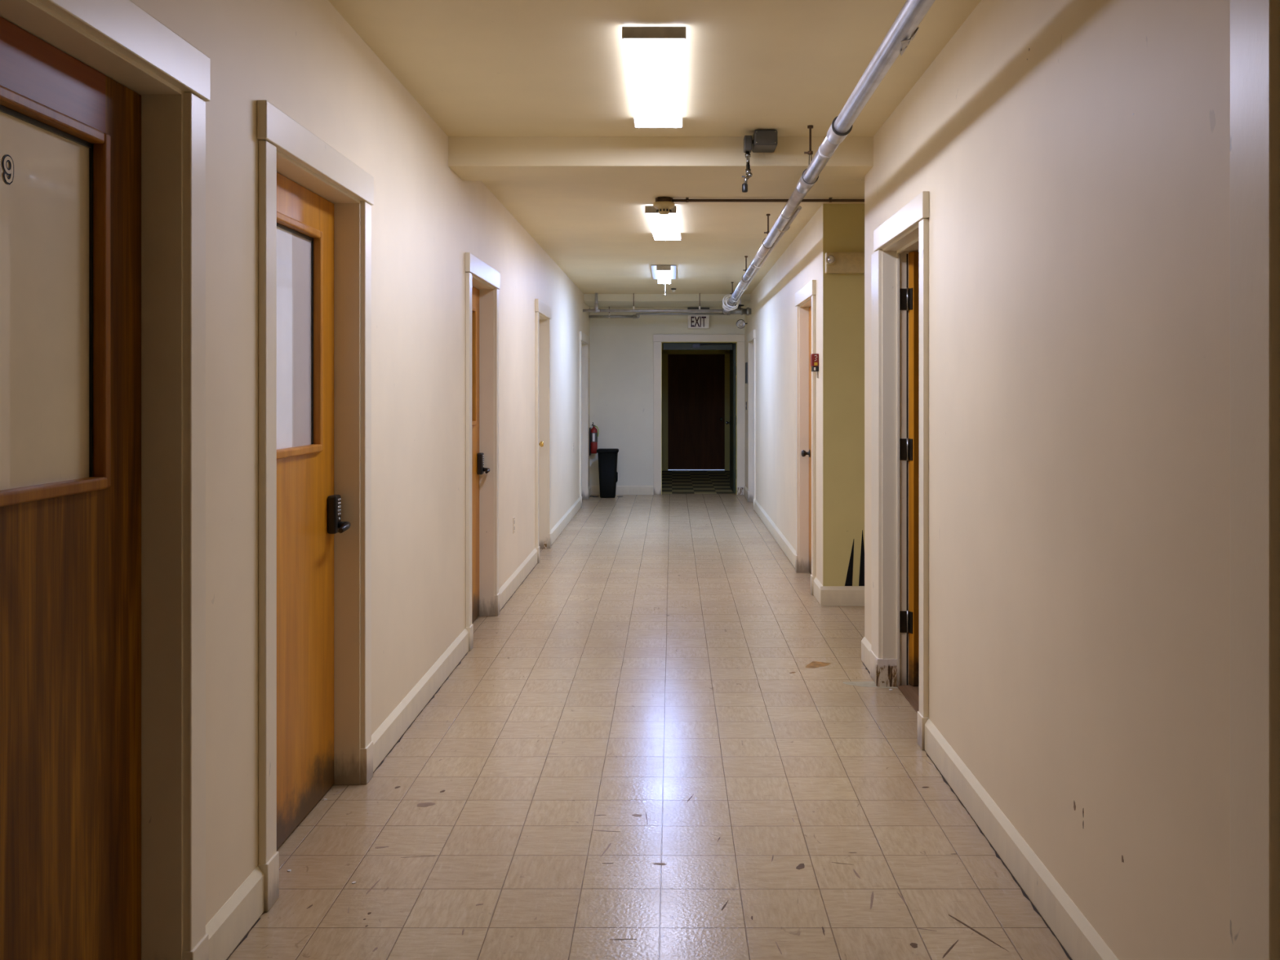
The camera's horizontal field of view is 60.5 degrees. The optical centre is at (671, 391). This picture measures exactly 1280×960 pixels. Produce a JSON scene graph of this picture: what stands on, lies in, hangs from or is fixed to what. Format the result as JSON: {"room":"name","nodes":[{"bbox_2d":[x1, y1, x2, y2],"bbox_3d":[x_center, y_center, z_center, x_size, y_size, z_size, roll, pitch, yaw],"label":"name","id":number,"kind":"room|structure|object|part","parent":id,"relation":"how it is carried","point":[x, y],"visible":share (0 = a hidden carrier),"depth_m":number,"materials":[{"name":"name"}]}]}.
{"room":"office building corridor","nodes":[
{"label":"office building corridor","id":0,"kind":"room"},
{"bbox_2d":[130,0,590,924],"bbox_3d":[-1.218,0.031,6.200,0.160,2.800,18.400,0,0,0],"label":"wall","id":1,"kind":"structure","parent":0,"point":[301,57],"depth_m":4.26,"materials":[{"name":"paint"}]},
{"bbox_2d":[0,0,210,959],"bbox_3d":[-1.204,0.314,2.083,0.188,2.234,1.111,0,0,0],"label":"door","id":2,"kind":"structure","parent":1,"relation":"in","point":[103,104],"depth_m":2.35,"materials":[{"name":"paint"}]},
{"bbox_3d":[-1.251,-0.174,2.083,0.006,0.754,0.573,0,0,0],"label":"glass pane","id":3,"kind":"part","parent":2,"relation":"part of","materials":[{"name":"beige glass"}]},
{"bbox_3d":[-1.124,-0.750,2.083,0.028,0.106,1.111,0,0,0],"label":"head casing","id":4,"kind":"part","parent":2,"relation":"part of","materials":[{"name":"paint"}]},
{"bbox_3d":[-1.127,0.303,2.586,0.022,1.996,0.082,0,0,0],"label":"casing","id":5,"kind":"part","parent":2,"relation":"part of","materials":[{"name":"paint"}]},
{"bbox_2d":[257,99,373,911],"bbox_3d":[-1.204,0.316,3.544,0.188,2.230,1.082,0,0,0],"label":"door","id":6,"kind":"structure","parent":1,"relation":"in","point":[315,202],"depth_m":3.73,"materials":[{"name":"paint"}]},
{"bbox_3d":[-1.127,0.305,3.056,0.022,1.992,0.082,0,0,0],"label":"casing","id":7,"kind":"part","parent":6,"relation":"part of","materials":[{"name":"paint"}]},
{"bbox_3d":[-1.251,-0.174,3.544,0.006,0.754,0.544,0,0,0],"label":"glass pane","id":8,"kind":"part","parent":6,"relation":"part of","materials":[{"name":"white glass"}]},
{"bbox_3d":[-1.124,-0.746,3.544,0.028,0.106,1.082,0,0,0],"label":"head casing","id":9,"kind":"part","parent":6,"relation":"part of","materials":[{"name":"paint"}]},
{"bbox_3d":[-1.168,0.479,3.879,0.048,0.030,0.119,0,0,0],"label":"lever handle","id":10,"kind":"part","parent":6,"relation":"part of","materials":[{"name":"black plastic"}]},
{"bbox_3d":[-1.127,0.305,4.032,0.022,1.992,0.082,0,0,0],"label":"casing","id":11,"kind":"part","parent":6,"relation":"part of","materials":[{"name":"paint"}]},
{"bbox_2d":[205,485,591,959],"bbox_3d":[-1.129,1.365,6.100,0.018,0.124,18.200,0,0,0],"label":"baseboard","id":12,"kind":"structure","parent":1,"relation":"attached to","point":[231,923],"depth_m":4.37,"materials":[{"name":"paint"}]},
{"bbox_2d":[465,252,500,651],"bbox_3d":[-1.204,0.333,6.559,0.188,2.196,1.056,0,0,0],"label":"door","id":13,"kind":"structure","parent":1,"relation":"in","point":[482,282],"depth_m":6.99,"materials":[{"name":"paint"}]},
{"bbox_3d":[-1.127,0.322,6.084,0.022,1.958,0.082,0,0,0],"label":"casing","id":14,"kind":"part","parent":13,"relation":"part of","materials":[{"name":"paint"}]},
{"bbox_3d":[-1.124,-0.712,6.559,0.028,0.106,1.056,0,0,0],"label":"head casing","id":15,"kind":"part","parent":13,"relation":"part of","materials":[{"name":"paint"}]},
{"bbox_3d":[-1.168,0.496,6.879,0.048,0.030,0.119,0,0,0],"label":"lever handle","id":16,"kind":"part","parent":13,"relation":"part of","materials":[{"name":"black plastic"}]},
{"bbox_3d":[-1.127,0.322,7.034,0.022,1.958,0.082,0,0,0],"label":"casing","id":17,"kind":"part","parent":13,"relation":"part of","materials":[{"name":"paint"}]},
{"bbox_2d":[512,516,515,533],"bbox_3d":[-1.135,0.961,7.880,0.007,0.115,0.070,0,0,0],"label":"wall outlet","id":18,"kind":"object","parent":1,"relation":"attached to","point":[513,517],"visible":1,"depth_m":7.86,"materials":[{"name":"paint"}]},
{"bbox_2d":[535,298,551,563],"bbox_3d":[-1.204,0.331,9.610,0.188,2.201,0.984,0,0,0],"label":"door","id":19,"kind":"structure","parent":1,"relation":"in","point":[543,311],"depth_m":10.00,"materials":[{"name":"paint"}]},
{"bbox_3d":[-1.127,0.320,9.171,0.022,1.963,0.082,0,0,0],"label":"casing","id":20,"kind":"part","parent":19,"relation":"part of","materials":[{"name":"paint"}]},
{"bbox_3d":[-1.192,0.476,9.900,0.068,0.059,0.059,0,0,0],"label":"knob","id":21,"kind":"part","parent":19,"relation":"part of","materials":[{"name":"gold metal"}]},
{"bbox_3d":[-1.124,-0.717,9.610,0.028,0.106,0.984,0,0,0],"label":"head casing","id":22,"kind":"part","parent":19,"relation":"part of","materials":[{"name":"paint"}]},
{"bbox_3d":[-1.127,0.320,10.049,0.022,1.963,0.082,0,0,0],"label":"casing","id":23,"kind":"part","parent":19,"relation":"part of","materials":[{"name":"paint"}]},
{"bbox_2d":[579,331,588,507],"bbox_3d":[-1.204,0.348,14.055,0.188,2.166,1.194,0,0,0],"label":"door","id":24,"kind":"structure","parent":1,"relation":"in","point":[584,339],"depth_m":14.55,"materials":[{"name":"paint"}]},
{"bbox_3d":[-1.127,0.337,13.511,0.022,1.928,0.082,0,0,0],"label":"casing","id":25,"kind":"part","parent":24,"relation":"part of","materials":[{"name":"paint"}]},
{"bbox_3d":[-1.124,-0.682,14.055,0.028,0.106,1.194,0,0,0],"label":"head casing","id":26,"kind":"part","parent":24,"relation":"part of","materials":[{"name":"paint"}]},
{"bbox_3d":[-1.127,0.337,14.599,0.022,1.928,0.082,0,0,0],"label":"casing","id":27,"kind":"part","parent":24,"relation":"part of","materials":[{"name":"paint"}]},
{"bbox_2d":[589,422,599,455],"bbox_3d":[-1.097,0.651,15.100,0.116,0.461,0.207,0,0,-33],"label":"fire extinguisher","id":28,"kind":"object","parent":1,"relation":"attached to","point":[593,433],"visible":0.98,"depth_m":15.05,"materials":[{"name":"red metal"}]},
{"bbox_2d":[226,469,1072,959],"bbox_3d":[0.300,1.480,9.575,6.100,0.103,25.450,0,0,0],"label":"floor","id":29,"kind":"structure","parent":0,"point":[661,744],"depth_m":3.85,"materials":[{"name":"tile"}]},
{"bbox_2d":[596,448,618,497],"bbox_3d":[-0.868,1.104,14.800,0.292,0.650,0.268,0,0,0],"label":"trash bin","id":30,"kind":"object","parent":29,"relation":"on","point":[607,458],"visible":1,"depth_m":14.70,"materials":[{"name":"plastic"}]},
{"bbox_2d":[328,0,981,137],"bbox_3d":[0.300,-1.395,1.264,6.100,0.200,8.827,0,0,0],"label":"ceiling","id":31,"kind":"structure","parent":0,"point":[477,68],"depth_m":4.25,"materials":[{"name":"paint"}]},
{"bbox_2d":[622,26,685,128],"bbox_3d":[-0.064,-1.269,4.527,0.226,0.050,1.321,0,0,0],"label":"ceiling light","id":32,"kind":"object","parent":31,"relation":"attached to","point":[655,56],"visible":1,"depth_m":4.29,"materials":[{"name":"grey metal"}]},
{"bbox_2d":[448,137,873,181],"bbox_3d":[-0.062,-1.257,5.775,2.192,0.223,0.396,0,0,0],"label":"ceiling beam","id":33,"kind":"structure","parent":31,"relation":"attached to","point":[471,158],"depth_m":5.58,"materials":[{"name":"paint"}]},
{"bbox_2d":[751,129,777,152],"bbox_3d":[0.463,-1.252,5.484,0.115,0.078,0.185,0,0,0],"label":"junction box","id":34,"kind":"object","parent":33,"relation":"attached to","point":[764,140],"visible":1,"depth_m":5.40,"materials":[{"name":"grey metal"}]},
{"bbox_2d":[741,135,753,192],"bbox_3d":[0.378,-1.131,5.465,0.062,0.276,0.070,0,0,0],"label":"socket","id":35,"kind":"object","parent":34,"relation":"hanging from","point":[748,141],"visible":1,"depth_m":5.45,"materials":[{"name":"grey metal"}]},
{"bbox_2d":[742,182,747,192],"bbox_3d":[0.363,-1.014,5.460,0.029,0.042,0.029,0,0,0],"label":"socket","id":36,"kind":"object","parent":35,"relation":"attached to","point":[744,186],"depth_m":5.45,"materials":[{"name":"black plastic"}]},
{"bbox_3d":[0.378,-1.137,5.465,0.030,0.115,0.028,0,0,0],"label":"stem","id":37,"kind":"part","parent":35,"relation":"part of","materials":[{"name":"silver metal"}]},
{"bbox_3d":[0.463,-1.251,5.398,0.103,0.064,0.004,0,0,0],"label":"plate","id":38,"kind":"part","parent":34,"relation":"part of","materials":[{"name":"grey metal"}]},
{"bbox_2d":[722,0,935,315],"bbox_3d":[0.802,-1.133,5.546,0.416,0.324,17.070,0,0,0],"label":"pipe","id":39,"kind":"object","parent":31,"relation":"hanging from","point":[900,35],"visible":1,"depth_m":4.33,"materials":[{"name":"silver metal"}]},
{"bbox_2d":[590,307,744,494],"bbox_3d":[0.300,0.031,15.275,6.100,2.800,0.150,0,0,0],"label":"wall","id":40,"kind":"structure","parent":0,"point":[622,348],"depth_m":15.20,"materials":[{"name":"paint"}]},
{"bbox_2d":[591,485,653,494],"bbox_3d":[-0.691,1.367,15.192,0.859,0.128,0.016,0,0,0],"label":"baseboard","id":41,"kind":"structure","parent":40,"relation":"attached to","point":[620,490],"depth_m":15.18,"materials":[{"name":"paint"}]},
{"bbox_2d":[687,307,709,328],"bbox_3d":[0.366,-1.010,15.134,0.301,0.288,0.132,0,0,0],"label":"exit sign","id":42,"kind":"object","parent":40,"relation":"attached to","point":[695,322],"visible":0.81,"depth_m":15.07,"materials":[{"name":"white plastic"}]},
{"bbox_3d":[0.366,-1.139,15.145,0.301,0.030,0.110,0,0,0],"label":"mounting plate","id":43,"kind":"part","parent":42,"relation":"part of","materials":[{"name":"grey metal"}]},
{"bbox_2d":[653,333,745,494],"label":"door","id":44,"kind":"structure","parent":40,"relation":"in","point":[671,341],"depth_m":15.18,"materials":[{"name":"paint"}]},
{"bbox_3d":[-0.201,0.373,15.189,0.108,2.116,0.022,0,0,0],"label":"casing","id":45,"kind":"part","parent":44,"relation":"part of","materials":[{"name":"paint"}]},
{"bbox_3d":[0.373,-0.739,15.186,1.272,0.104,0.028,0,0,0],"label":"head casing","id":46,"kind":"part","parent":44,"relation":"part of","materials":[{"name":"paint"}]},
{"bbox_3d":[0.955,0.318,15.189,0.109,2.006,0.022,0,0,0],"label":"casing","id":47,"kind":"part","parent":44,"relation":"part of","materials":[{"name":"paint"}]},
{"bbox_2d":[481,180,864,293],"bbox_3d":[0.300,-1.375,10.611,6.100,0.240,9.477,0,0,0],"label":"ceiling","id":48,"kind":"structure","parent":0,"point":[599,234],"depth_m":8.35,"materials":[{"name":"paint"}]},
{"bbox_2d":[582,293,722,312],"bbox_3d":[-0.248,-1.131,14.020,1.780,0.247,0.052,0,0,0],"label":"pipe","id":49,"kind":"object","parent":48,"relation":"hanging from","point":[596,309],"visible":1,"depth_m":14.01,"materials":[{"name":"silver metal"}]},
{"bbox_2d":[644,205,680,239],"bbox_3d":[-0.056,-1.225,8.024,0.212,0.058,1.323,0,0,2],"label":"ceiling light","id":50,"kind":"object","parent":48,"relation":"attached to","point":[664,227],"visible":0.94,"depth_m":7.85,"materials":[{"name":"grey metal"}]},
{"bbox_2d":[650,264,675,294],"bbox_3d":[-0.083,-1.159,11.510,0.250,0.190,1.300,0,0,0],"label":"ceiling light","id":51,"kind":"object","parent":48,"relation":"attached to","point":[664,273],"visible":1,"depth_m":11.24,"materials":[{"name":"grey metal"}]},
{"bbox_2d":[657,271,671,283],"bbox_3d":[-0.083,-1.218,11.510,0.140,0.046,1.284,0,0,0],"label":"diffuser","id":52,"kind":"object","parent":51,"relation":"attached to","point":[663,277],"depth_m":11.48,"materials":[{"name":"white plastic"}]},
{"bbox_2d":[653,196,675,214],"bbox_3d":[-0.052,-1.202,7.120,0.142,0.106,0.142,0,0,0],"label":"smoke detector","id":53,"kind":"object","parent":48,"relation":"attached to","point":[664,205],"visible":1,"depth_m":7.08,"materials":[{"name":"beige plastic"}]},
{"bbox_2d":[583,293,750,307],"bbox_3d":[-0.064,-1.215,14.670,2.188,0.108,1.100,0,0,0],"label":"ceiling beam","id":54,"kind":"structure","parent":48,"relation":"attached to","point":[604,300],"depth_m":14.12,"materials":[{"name":"paint"}]},
{"bbox_2d":[588,306,726,318],"bbox_3d":[-0.248,-1.080,14.673,1.925,0.161,0.490,0,0,24],"label":"pipe","id":55,"kind":"object","parent":54,"relation":"hanging from","point":[637,315],"visible":0.94,"depth_m":14.49,"materials":[{"name":"metal"}]},
{"bbox_2d":[671,197,864,202],"bbox_3d":[1.599,-1.241,7.120,3.202,0.028,0.044,0,0,0],"label":"conduit","id":56,"kind":"object","parent":48,"relation":"attached to","point":[686,200],"visible":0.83,"depth_m":7.11,"materials":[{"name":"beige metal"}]},
{"bbox_2d":[662,342,733,470],"bbox_3d":[0.400,0.181,19.860,1.900,2.700,0.120,0,0,0],"label":"door frame","id":57,"kind":"structure","parent":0,"point":[662,343],"depth_m":19.80,"materials":[{"name":"paint"}]},
{"bbox_2d":[662,350,729,471],"bbox_3d":[0.440,0.341,19.797,1.203,2.180,0.110,0,0,0],"label":"door","id":58,"kind":"structure","parent":57,"relation":"in","point":[696,383],"depth_m":19.81,"materials":[{"name":"brown wood"}]},
{"bbox_2d":[744,204,822,585],"bbox_3d":[1.090,0.031,11.370,0.160,2.800,8.061,0,0,0],"label":"wall","id":59,"kind":"structure","parent":0,"point":[771,304],"depth_m":10.10,"materials":[{"name":"paint"}]},
{"bbox_2d":[736,319,746,328],"bbox_3d":[0.935,-0.902,14.734,0.151,0.126,0.112,0,0,0],"label":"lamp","id":60,"kind":"object","parent":59,"relation":"attached to","point":[740,323],"visible":1,"depth_m":14.69,"materials":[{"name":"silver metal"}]},
{"bbox_2d":[745,362,747,383],"bbox_3d":[1.002,-0.249,14.790,0.015,0.280,0.260,0,0,0],"label":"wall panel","id":61,"kind":"object","parent":59,"relation":"attached to","point":[746,363],"visible":1,"depth_m":14.66,"materials":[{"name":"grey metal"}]},
{"bbox_2d":[746,329,755,510],"bbox_3d":[1.076,0.343,13.750,0.188,2.176,1.104,0,0,0],"label":"door","id":62,"kind":"structure","parent":59,"relation":"in","point":[751,336],"depth_m":14.20,"materials":[{"name":"paint"}]},
{"bbox_3d":[0.999,0.332,14.249,0.022,1.938,0.082,0,0,0],"label":"casing","id":63,"kind":"part","parent":62,"relation":"part of","materials":[{"name":"paint"}]},
{"bbox_3d":[0.996,-0.692,13.750,0.028,0.106,1.104,0,0,0],"label":"head casing","id":64,"kind":"part","parent":62,"relation":"part of","materials":[{"name":"paint"}]},
{"bbox_3d":[0.999,0.332,13.251,0.022,1.938,0.082,0,0,0],"label":"casing","id":65,"kind":"part","parent":62,"relation":"part of","materials":[{"name":"paint"}]},
{"bbox_2d":[743,485,822,604],"bbox_3d":[1.001,1.365,11.268,0.018,0.124,7.865,0,0,0],"label":"baseboard","id":66,"kind":"structure","parent":59,"relation":"attached to","point":[782,541],"depth_m":10.07,"materials":[{"name":"paint"}]},
{"bbox_2d":[795,280,816,595],"bbox_3d":[1.076,0.324,8.225,0.188,2.214,1.074,0,0,0],"label":"door","id":67,"kind":"structure","parent":59,"relation":"in","point":[805,298],"depth_m":8.66,"materials":[{"name":"paint"}]},
{"bbox_3d":[0.999,0.313,8.709,0.022,1.976,0.082,0,0,0],"label":"casing","id":68,"kind":"part","parent":67,"relation":"part of","materials":[{"name":"paint"}]},
{"bbox_3d":[0.996,-0.730,8.225,0.028,0.106,1.074,0,0,0],"label":"head casing","id":69,"kind":"part","parent":67,"relation":"part of","materials":[{"name":"paint"}]},
{"bbox_3d":[1.046,0.486,8.585,0.068,0.059,0.059,0,0,0],"label":"knob","id":70,"kind":"part","parent":67,"relation":"part of","materials":[{"name":"black plastic"}]},
{"bbox_3d":[0.999,0.313,7.741,0.022,1.976,0.082,0,0,0],"label":"casing","id":71,"kind":"part","parent":67,"relation":"part of","materials":[{"name":"paint"}]},
{"bbox_2d":[810,353,818,377],"bbox_3d":[0.987,-0.174,7.583,0.050,0.170,0.094,0,0,0],"label":"fire alarm","id":72,"kind":"object","parent":59,"relation":"attached to","point":[814,357],"visible":1,"depth_m":7.54,"materials":[{"name":"red plastic"}]},
{"bbox_2d":[822,204,864,586],"bbox_3d":[2.105,0.031,7.395,2.190,2.800,0.120,0,0,0],"label":"wall","id":73,"kind":"structure","parent":0,"point":[843,224],"depth_m":7.33,"materials":[{"name":"paint"}]},
{"bbox_2d":[820,586,864,605],"bbox_3d":[2.087,1.367,7.326,2.190,0.128,0.018,0,0,0],"label":"baseboard","id":74,"kind":"structure","parent":73,"relation":"attached to","point":[829,595],"depth_m":7.32,"materials":[{"name":"paint"}]},
{"bbox_2d":[824,252,864,274],"bbox_3d":[1.181,-0.854,7.271,0.338,0.138,0.127,0,0,0],"label":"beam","id":75,"kind":"structure","parent":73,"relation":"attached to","point":[835,263],"depth_m":7.26,"materials":[{"name":"beige paint"}]},
{"bbox_2d":[844,539,853,586],"bbox_3d":[1.187,1.144,7.334,0.064,0.317,0.001,0,0,0],"label":"wall decal","id":76,"kind":"object","parent":73,"relation":"attached to","point":[850,571],"visible":1,"depth_m":7.33,"materials":[{"name":"black paint"}]},
{"bbox_2d":[858,529,864,586],"bbox_3d":[1.278,1.115,7.334,0.058,0.375,0.001,0,0,0],"label":"wall decal","id":77,"kind":"object","parent":73,"relation":"attached to","point":[861,580],"visible":0.79,"depth_m":7.33,"materials":[{"name":"black paint"}]},
{"bbox_2d":[864,0,1230,959],"bbox_3d":[1.094,0.031,1.415,0.141,2.800,8.830,0,0,0],"label":"wall","id":78,"kind":"structure","parent":0,"point":[1072,157],"depth_m":2.69,"materials":[{"name":"paint"}]},
{"bbox_2d":[870,191,929,750],"bbox_3d":[1.458,0.317,5.016,0.931,2.228,1.312,0,0,0],"label":"door","id":79,"kind":"structure","parent":78,"relation":"in","point":[900,650],"depth_m":5.31,"materials":[{"name":"paint"}]},
{"bbox_3d":[1.013,0.306,5.419,0.022,1.990,0.192,0,0,0],"label":"casing","id":80,"kind":"part","parent":79,"relation":"part of","materials":[{"name":"paint"}]},
{"bbox_3d":[1.010,-0.744,4.888,0.028,0.106,1.057,0,0,0],"label":"head casing","id":81,"kind":"part","parent":79,"relation":"part of","materials":[{"name":"paint"}]},
{"bbox_3d":[1.013,0.306,4.413,0.022,1.990,0.082,0,0,0],"label":"casing","id":82,"kind":"part","parent":79,"relation":"part of","materials":[{"name":"paint"}]},
{"bbox_2d":[861,636,1118,959],"bbox_3d":[1.015,1.365,1.415,0.018,0.124,8.830,0,0,0],"label":"baseboard","id":83,"kind":"structure","parent":78,"relation":"attached to","point":[1070,926],"depth_m":3.20,"materials":[{"name":"paint"}]},
{"bbox_2d":[1230,0,1279,959],"bbox_3d":[1.090,0.293,1.411,0.188,2.276,1.127,0,0,0],"label":"door","id":84,"kind":"structure","parent":78,"relation":"in","point":[1255,24],"depth_m":1.89,"materials":[{"name":"paint"}]}
]}

